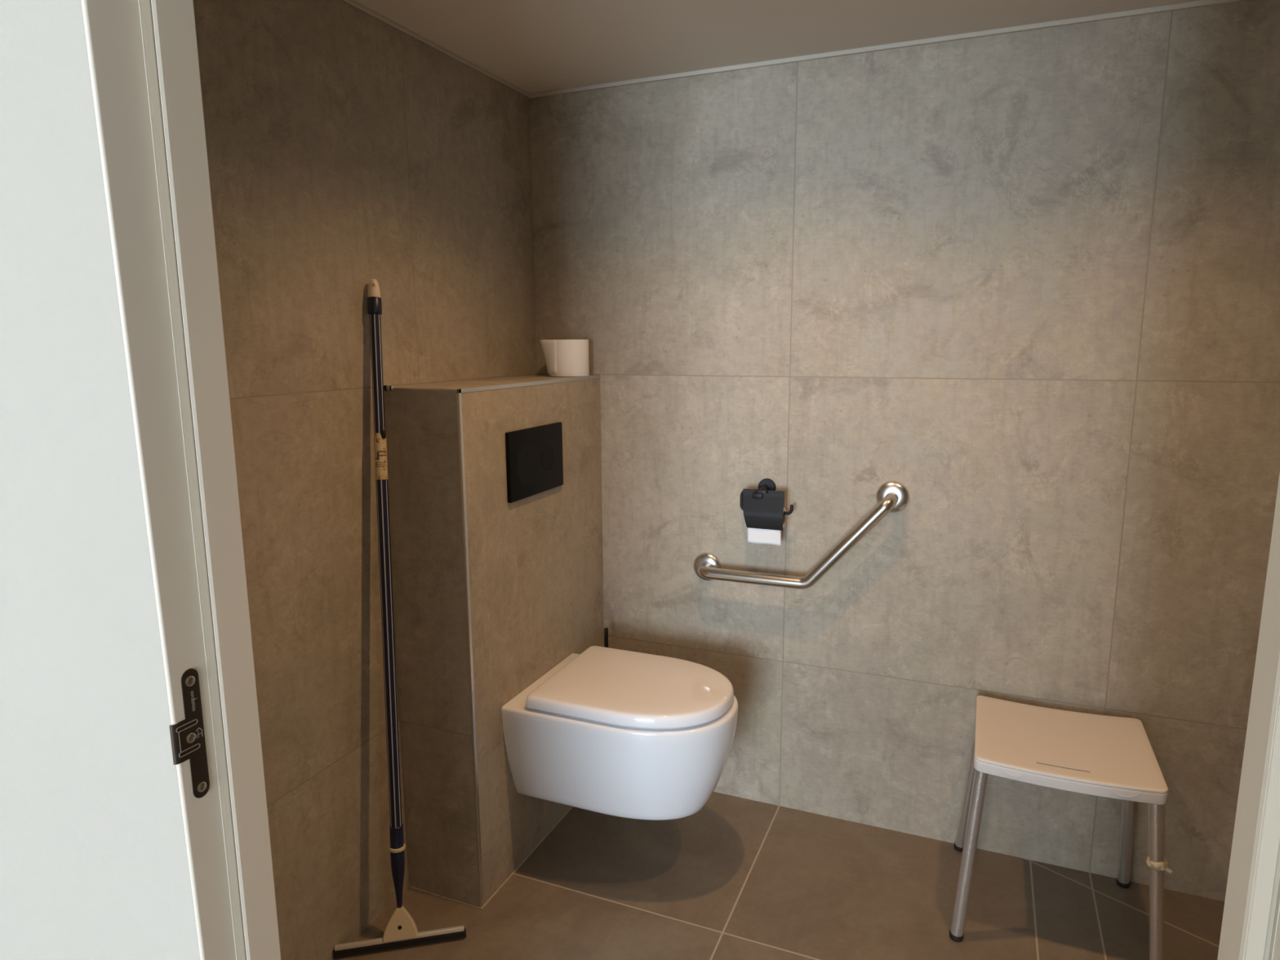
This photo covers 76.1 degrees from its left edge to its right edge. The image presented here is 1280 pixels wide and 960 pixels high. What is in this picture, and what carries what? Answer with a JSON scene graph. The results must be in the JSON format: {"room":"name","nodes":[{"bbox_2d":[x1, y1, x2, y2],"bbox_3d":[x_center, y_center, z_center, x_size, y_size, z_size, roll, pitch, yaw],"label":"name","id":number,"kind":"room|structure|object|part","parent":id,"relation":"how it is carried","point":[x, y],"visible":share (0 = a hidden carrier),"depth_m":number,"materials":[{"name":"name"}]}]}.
{"room":"bathroom","nodes":[
{"label":"bathroom","id":0,"kind":"room"},
{"bbox_2d":[0,0,199,959],"bbox_3d":[0.180,0.001,0.520,2.350,2.414,0.107,4,11,23],"label":"wall","id":1,"kind":"structure","parent":0,"point":[94,864],"depth_m":0.81,"materials":[{"name":"paint"}]},
{"bbox_2d":[80,0,1279,959],"bbox_3d":[-0.030,0.198,0.648,0.968,1.985,0.101,4,11,23],"label":"door frame","id":2,"kind":"structure","parent":1,"relation":"in","point":[143,55],"depth_m":0.77,"materials":[{"name":"paint"}]},
{"bbox_3d":[-0.447,0.255,0.813,0.003,0.137,0.028,4,11,23],"label":"strike plate","id":3,"kind":"part","parent":2,"relation":"part of","materials":[{"name":"metal"}]},
{"bbox_2d":[193,0,537,959],"bbox_3d":[-0.664,-0.011,1.710,0.120,2.084,1.598,4,11,23],"label":"wall","id":4,"kind":"structure","parent":0,"point":[346,150],"depth_m":1.66,"materials":[{"name":"tile"}]},
{"bbox_2d":[342,0,529,97],"bbox_3d":[-0.595,-0.938,1.568,0.006,0.009,1.493,4,11,23],"label":"trim","id":5,"kind":"structure","parent":4,"relation":"attached to","point":[352,2],"depth_m":1.85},
{"bbox_2d":[383,374,604,910],"bbox_3d":[-0.333,0.341,2.134,0.207,1.203,0.682,4,11,23],"label":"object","id":6,"kind":"structure","parent":4,"relation":"attached to","point":[491,593],"depth_m":1.88,"materials":[{"name":"tile"}]},
{"bbox_2d":[505,422,563,502],"bbox_3d":[-0.253,-0.048,1.991,0.011,0.163,0.256,4,11,23],"label":"flush plate","id":7,"kind":"object","parent":6,"relation":"attached to","point":[534,455],"visible":1,"depth_m":1.97,"materials":[{"name":"black plastic"}]},
{"bbox_2d":[538,339,589,376],"bbox_3d":[-0.197,-0.336,2.245,0.109,0.099,0.114,8,13,41],"label":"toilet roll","id":8,"kind":"object","parent":6,"relation":"on","point":[562,357],"visible":1,"depth_m":2.20,"materials":[{"name":"white paper"}]},
{"bbox_2d":[501,645,737,820],"bbox_3d":[-0.017,0.629,2.007,0.514,0.298,0.368,4,11,23],"label":"toilet","id":9,"kind":"object","parent":6,"relation":"attached to","point":[611,731],"visible":1,"depth_m":1.88,"materials":[{"name":"white ceramic"}]},
{"bbox_3d":[0.002,0.518,1.980,0.420,0.007,0.332,4,11,23],"label":"seat","id":10,"kind":"part","parent":9,"relation":"part of","materials":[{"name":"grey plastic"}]},
{"bbox_3d":[0.004,0.499,1.976,0.446,0.033,0.358,4,11,23],"label":"lid","id":11,"kind":"part","parent":9,"relation":"part of","materials":[{"name":"white plastic"}]},
{"bbox_2d":[353,0,1199,93],"bbox_3d":[0.510,-0.941,1.166,2.590,0.120,1.620,4,11,23],"label":"ceiling","id":12,"kind":"structure","parent":0,"point":[533,46],"depth_m":1.77,"materials":[{"name":"beige paint"}]},
{"bbox_2d":[333,791,1224,959],"bbox_3d":[0.504,1.110,1.474,2.590,0.100,1.718,4,11,23],"label":"floor","id":13,"kind":"structure","parent":0,"point":[735,877],"depth_m":1.90,"materials":[{"name":"tile"}]},
{"bbox_2d":[333,279,466,958],"bbox_3d":[-0.507,0.304,1.687,0.232,1.421,0.248,4,11,23],"label":"squeegee","id":14,"kind":"object","parent":13,"relation":"on","point":[401,931],"visible":1,"depth_m":1.74,"materials":[{"name":"black metal"}]},
{"bbox_2d":[376,450,386,466],"bbox_3d":[-0.542,-0.044,1.717,0.022,0.033,0.008,-6,11,-30],"label":"label","id":15,"kind":"object","parent":14,"relation":"attached to","point":[380,455],"depth_m":1.72,"materials":[{"name":"brown"}]},
{"bbox_2d":[389,824,404,907],"bbox_3d":[-0.527,0.839,1.781,0.034,0.186,0.037,4,11,23],"label":"socket","id":16,"kind":"object","parent":14,"relation":"attached to","point":[397,847],"depth_m":1.76,"materials":[{"name":"blue plastic"}]},
{"bbox_3d":[-0.518,1.002,1.770,0.277,0.018,0.012,-2,10,-12],"label":"rubber blade","id":17,"kind":"part","parent":14,"relation":"part of","materials":[{"name":"black rubber"}]},
{"bbox_2d":[604,627,608,647],"bbox_3d":[-0.095,0.661,2.371,0.086,0.486,0.086,4,11,23],"label":"toilet brush","id":18,"kind":"object","parent":13,"relation":"on","point":[606,629],"visible":0.09,"depth_m":2.33,"materials":[{"name":"black metal"}]},
{"bbox_2d":[949,695,1172,959],"bbox_3d":[0.930,0.773,1.839,0.409,0.433,0.371,4,11,23],"label":"stool","id":19,"kind":"object","parent":13,"relation":"on","point":[1112,757],"visible":1,"depth_m":1.74,"materials":[{"name":"white plastic"}]},
{"bbox_3d":[0.828,0.745,2.042,0.026,0.414,0.079,-3,10,-15],"label":"leg","id":20,"kind":"part","parent":19,"relation":"part of","materials":[{"name":"silver metal"}]},
{"bbox_3d":[0.707,0.795,1.754,0.057,0.413,0.026,1,10,8],"label":"leg","id":21,"kind":"part","parent":19,"relation":"part of","materials":[{"name":"silver metal"}]},
{"bbox_3d":[0.922,0.581,1.791,0.350,0.038,0.336,4,11,23],"label":"seat","id":22,"kind":"part","parent":19,"relation":"part of","materials":[{"name":"white plastic"}]},
{"bbox_3d":[1.140,0.765,1.911,0.069,0.414,0.026,-8,13,-39],"label":"leg","id":23,"kind":"part","parent":19,"relation":"part of","materials":[{"name":"silver metal"}]},
{"bbox_3d":[1.024,0.816,1.623,0.061,0.413,0.028,7,12,36],"label":"leg","id":24,"kind":"part","parent":19,"relation":"part of","materials":[{"name":"silver metal"}]},
{"bbox_2d":[528,0,1279,901],"bbox_3d":[0.807,-0.073,2.017,2.590,2.084,0.120,4,11,23],"label":"wall","id":25,"kind":"structure","parent":0,"point":[1026,283],"depth_m":1.97,"materials":[{"name":"tile"}]},
{"bbox_2d":[739,478,793,530],"bbox_3d":[0.331,0.062,2.133,0.141,0.120,0.081,4,11,23],"label":"toilet paper holder","id":26,"kind":"object","parent":25,"relation":"attached to","point":[762,508],"visible":1,"depth_m":2.11,"materials":[{"name":"black metal"}]},
{"bbox_3d":[0.319,0.031,2.133,0.035,0.026,0.068,4,11,23],"label":"arm","id":27,"kind":"part","parent":26,"relation":"part of","materials":[{"name":"black metal"}]},
{"bbox_3d":[0.329,0.057,2.128,0.141,0.061,0.008,4,11,23],"label":"wire rail","id":28,"kind":"part","parent":26,"relation":"part of","materials":[{"name":"black metal"}]},
{"bbox_2d":[747,507,786,546],"bbox_3d":[0.331,0.116,2.136,0.090,0.095,0.056,4,11,23],"label":"toilet roll","id":29,"kind":"object","parent":26,"relation":"hanging from","point":[756,535],"visible":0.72,"depth_m":2.12,"materials":[{"name":"white paper"}]},
{"bbox_2d":[693,480,909,589],"bbox_3d":[0.395,0.147,2.123,0.565,0.312,0.078,4,11,23],"label":"grab bar","id":30,"kind":"object","parent":25,"relation":"attached to","point":[891,496],"visible":1,"depth_m":2.07,"materials":[{"name":"silver metal"}]},
{"bbox_2d":[528,0,1246,98],"bbox_3d":[0.776,-0.986,1.800,2.350,0.011,0.007,4,11,23],"label":"trim","id":31,"kind":"structure","parent":25,"relation":"attached to","point":[1201,2],"depth_m":1.87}
]}

